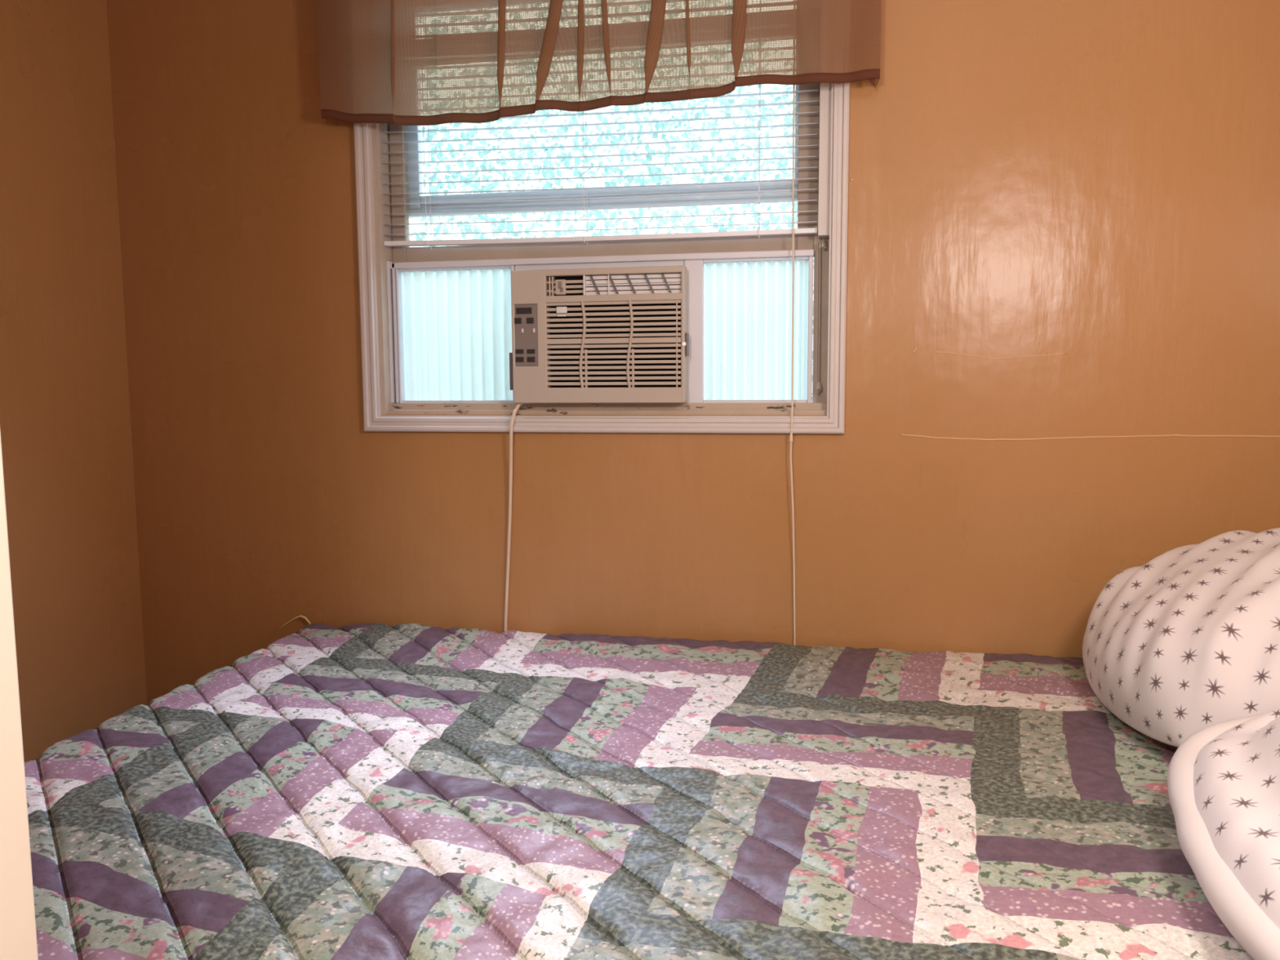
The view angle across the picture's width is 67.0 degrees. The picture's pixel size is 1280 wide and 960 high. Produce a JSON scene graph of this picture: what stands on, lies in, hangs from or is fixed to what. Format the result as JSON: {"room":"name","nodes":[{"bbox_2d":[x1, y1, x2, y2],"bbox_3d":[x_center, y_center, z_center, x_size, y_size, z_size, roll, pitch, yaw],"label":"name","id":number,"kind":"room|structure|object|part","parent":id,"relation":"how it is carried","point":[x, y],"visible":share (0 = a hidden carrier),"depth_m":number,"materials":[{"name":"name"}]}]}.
{"room":"bedroom","nodes":[
{"label":"bedroom","id":0,"kind":"room"},
{"bbox_2d":[0,0,146,762],"bbox_3d":[-1.679,-0.022,0.811,0.140,2.420,3.350,1,6,11],"label":"wall","id":1,"kind":"structure","parent":0,"point":[65,428],"depth_m":2.22,"materials":[{"name":"paint"}]},
{"bbox_2d":[106,0,1279,704],"bbox_3d":[0.081,-0.174,2.229,3.035,2.420,0.143,1,6,11],"label":"wall","id":2,"kind":"structure","parent":0,"point":[1062,366],"depth_m":2.10,"materials":[{"name":"paint"}]},
{"bbox_2d":[315,0,881,126],"bbox_3d":[-0.117,-0.973,2.069,1.231,0.387,0.094,1,6,11],"label":"window valance","id":3,"kind":"object","parent":2,"relation":"attached to","point":[397,62],"visible":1,"depth_m":2.06,"materials":[{"name":"brown fabric"}]},
{"bbox_2d":[353,82,849,433],"bbox_3d":[-0.098,-0.637,2.203,1.117,1.051,0.144,1,6,11],"label":"window","id":4,"kind":"structure","parent":2,"relation":"in","point":[376,279],"depth_m":2.21,"materials":[{"name":"white paint"}]},
{"bbox_2d":[381,84,818,645],"bbox_3d":[-0.116,-0.344,2.192,1.013,1.528,0.072,1,6,11],"label":"blind","id":5,"kind":"object","parent":4,"relation":"attached to","point":[793,231],"visible":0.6,"depth_m":2.15,"materials":[{"name":"white plastic"}]},
{"bbox_3d":[-0.496,-0.813,2.241,0.002,0.545,0.029,1,6,11],"label":"ladder cord","id":6,"kind":"part","parent":5,"relation":"part of","materials":[{"name":"white fabric"}]},
{"bbox_3d":[-0.124,-0.808,2.167,0.002,0.545,0.029,1,6,11],"label":"ladder cord","id":7,"kind":"part","parent":5,"relation":"part of","materials":[{"name":"white fabric"}]},
{"bbox_3d":[-0.108,-0.548,2.190,1.003,0.016,0.022,1,6,11],"label":"rail","id":8,"kind":"part","parent":5,"relation":"part of","materials":[{"name":"white plastic"}]},
{"bbox_3d":[0.259,-0.802,2.091,0.002,0.545,0.029,1,6,11],"label":"ladder cord","id":9,"kind":"part","parent":5,"relation":"part of","materials":[{"name":"white fabric"}]},
{"bbox_3d":[0.334,-0.322,2.087,0.019,1.500,0.040,1,6,11],"label":"lift cord","id":10,"kind":"part","parent":5,"relation":"part of","materials":[{"name":"white fabric"}]},
{"bbox_2d":[390,248,813,631],"bbox_3d":[-0.074,-0.053,2.401,0.990,0.947,0.454,1,6,11],"label":"window air conditioner","id":11,"kind":"object","parent":4,"relation":"in","point":[710,327],"visible":0.97,"depth_m":2.17,"materials":[{"name":"beige plastic"}]},
{"bbox_3d":[-0.433,-0.341,2.295,0.294,0.320,0.028,1,6,11],"label":"panel frame","id":12,"kind":"part","parent":11,"relation":"part of","materials":[{"name":"white plastic"}]},
{"bbox_3d":[-0.434,-0.343,2.296,0.280,0.306,0.015,1,6,11],"label":"pleated panel","id":13,"kind":"part","parent":11,"relation":"part of","materials":[{"name":"plastic"}]},
{"bbox_3d":[-0.297,0.127,2.248,0.063,0.621,0.032,1,6,11],"label":"power cord","id":14,"kind":"part","parent":11,"relation":"part of","materials":[{"name":"white plastic"}]},
{"bbox_3d":[-0.254,-0.328,2.197,0.053,0.139,0.030,1,6,11],"label":"control panel","id":15,"kind":"part","parent":11,"relation":"part of","materials":[{"name":"grey plastic"}]},
{"bbox_3d":[-0.093,-0.322,2.166,0.396,0.298,0.034,1,6,11],"label":"panel","id":16,"kind":"part","parent":11,"relation":"part of","materials":[{"name":"beige plastic"}]},
{"bbox_2d":[546,299,680,389],"bbox_3d":[-0.059,-0.300,2.151,0.309,0.196,0.017,1,6,11],"label":"grille","id":17,"kind":"object","parent":11,"relation":"attached to","point":[592,344],"depth_m":2.16,"materials":[{"name":"beige plastic"}]},
{"bbox_3d":[0.242,-0.332,2.160,0.284,0.320,0.028,1,6,11],"label":"panel frame","id":18,"kind":"part","parent":11,"relation":"part of","materials":[{"name":"white plastic"}]},
{"bbox_3d":[0.258,-0.332,2.159,0.232,0.306,0.015,1,6,11],"label":"pleated panel","id":19,"kind":"part","parent":11,"relation":"part of","materials":[{"name":"plastic"}]},
{"bbox_3d":[-0.082,-0.874,2.229,1.031,0.486,0.026,1,6,11],"label":"sash","id":20,"kind":"part","parent":4,"relation":"part of","materials":[{"name":"clear glass"}]},
{"bbox_3d":[-0.100,-0.768,2.208,1.003,0.512,0.026,1,6,11],"label":"sash","id":21,"kind":"part","parent":4,"relation":"part of","materials":[{"name":"white paint"}]},
{"bbox_3d":[-0.088,-0.166,2.260,1.046,0.029,0.121,1,6,11],"label":"sill","id":22,"kind":"part","parent":4,"relation":"part of","materials":[{"name":"paint"}]},
{"bbox_3d":[-0.253,1.252,0.654,3.035,0.100,3.630,1,6,11],"label":"floor","id":23,"kind":"structure","parent":0,"visible":0},
{"bbox_3d":[0.114,0.794,1.523,2.087,0.634,1.299,1,6,11],"label":"bed","id":24,"kind":"object","parent":23,"relation":"on","visible":0},
{"bbox_2d":[24,622,1253,959],"bbox_3d":[0.093,0.736,1.505,2.226,0.636,1.445,1,6,11],"label":"patchwork quilt","id":25,"kind":"object","parent":24,"relation":"on","point":[371,791],"visible":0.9,"depth_m":1.33,"materials":[{"name":"multicoloured fabric"}]},
{"bbox_2d":[275,615,311,631],"bbox_3d":[-0.854,0.353,2.387,0.097,0.040,0.009,0,6,7],"label":"thread","id":26,"kind":"object","parent":25,"relation":"attached to","point":[305,618],"visible":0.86,"depth_m":2.38},
{"bbox_2d":[1082,528,1279,746],"bbox_3d":[1.066,0.249,1.657,0.527,0.317,0.650,1,6,11],"label":"pillow","id":27,"kind":"object","parent":25,"relation":"on","point":[1179,644],"visible":0.89,"depth_m":1.54,"materials":[{"name":"white fabric"}]},
{"bbox_2d":[1167,708,1279,959],"bbox_3d":[0.895,0.357,0.998,0.593,0.236,0.697,1,6,11],"label":"pillow","id":28,"kind":"object","parent":25,"relation":"on","point":[1224,779],"visible":1,"depth_m":1.09,"materials":[{"name":"white fabric"}]},
{"bbox_3d":[-1.049,-0.016,0.711,1.135,2.420,0.100,1,6,11],"label":"wall partition","id":29,"kind":"structure","parent":0,"visible":0},
{"bbox_2d":[0,431,38,959],"bbox_3d":[-0.490,0.153,0.608,0.126,2.100,0.115,1,6,11],"label":"trim","id":30,"kind":"structure","parent":29,"relation":"attached to","point":[18,935],"depth_m":0.65,"materials":[{"name":"beige paint"}]},
{"label":"outside","id":31,"kind":"structure","parent":0,"visible":0},
{"bbox_3d":[2.594,0.615,13.092,28.000,0.150,21.840,1,6,11],"label":"ground","id":32,"kind":"structure","parent":31,"visible":0},
{"bbox_2d":[408,84,813,364],"bbox_3d":[0.194,-1.060,5.988,6.919,4.674,1.058,1,6,11],"label":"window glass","id":33,"kind":"object","parent":32,"relation":"on","point":[653,170],"visible":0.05,"depth_m":5.91,"materials":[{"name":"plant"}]}
]}

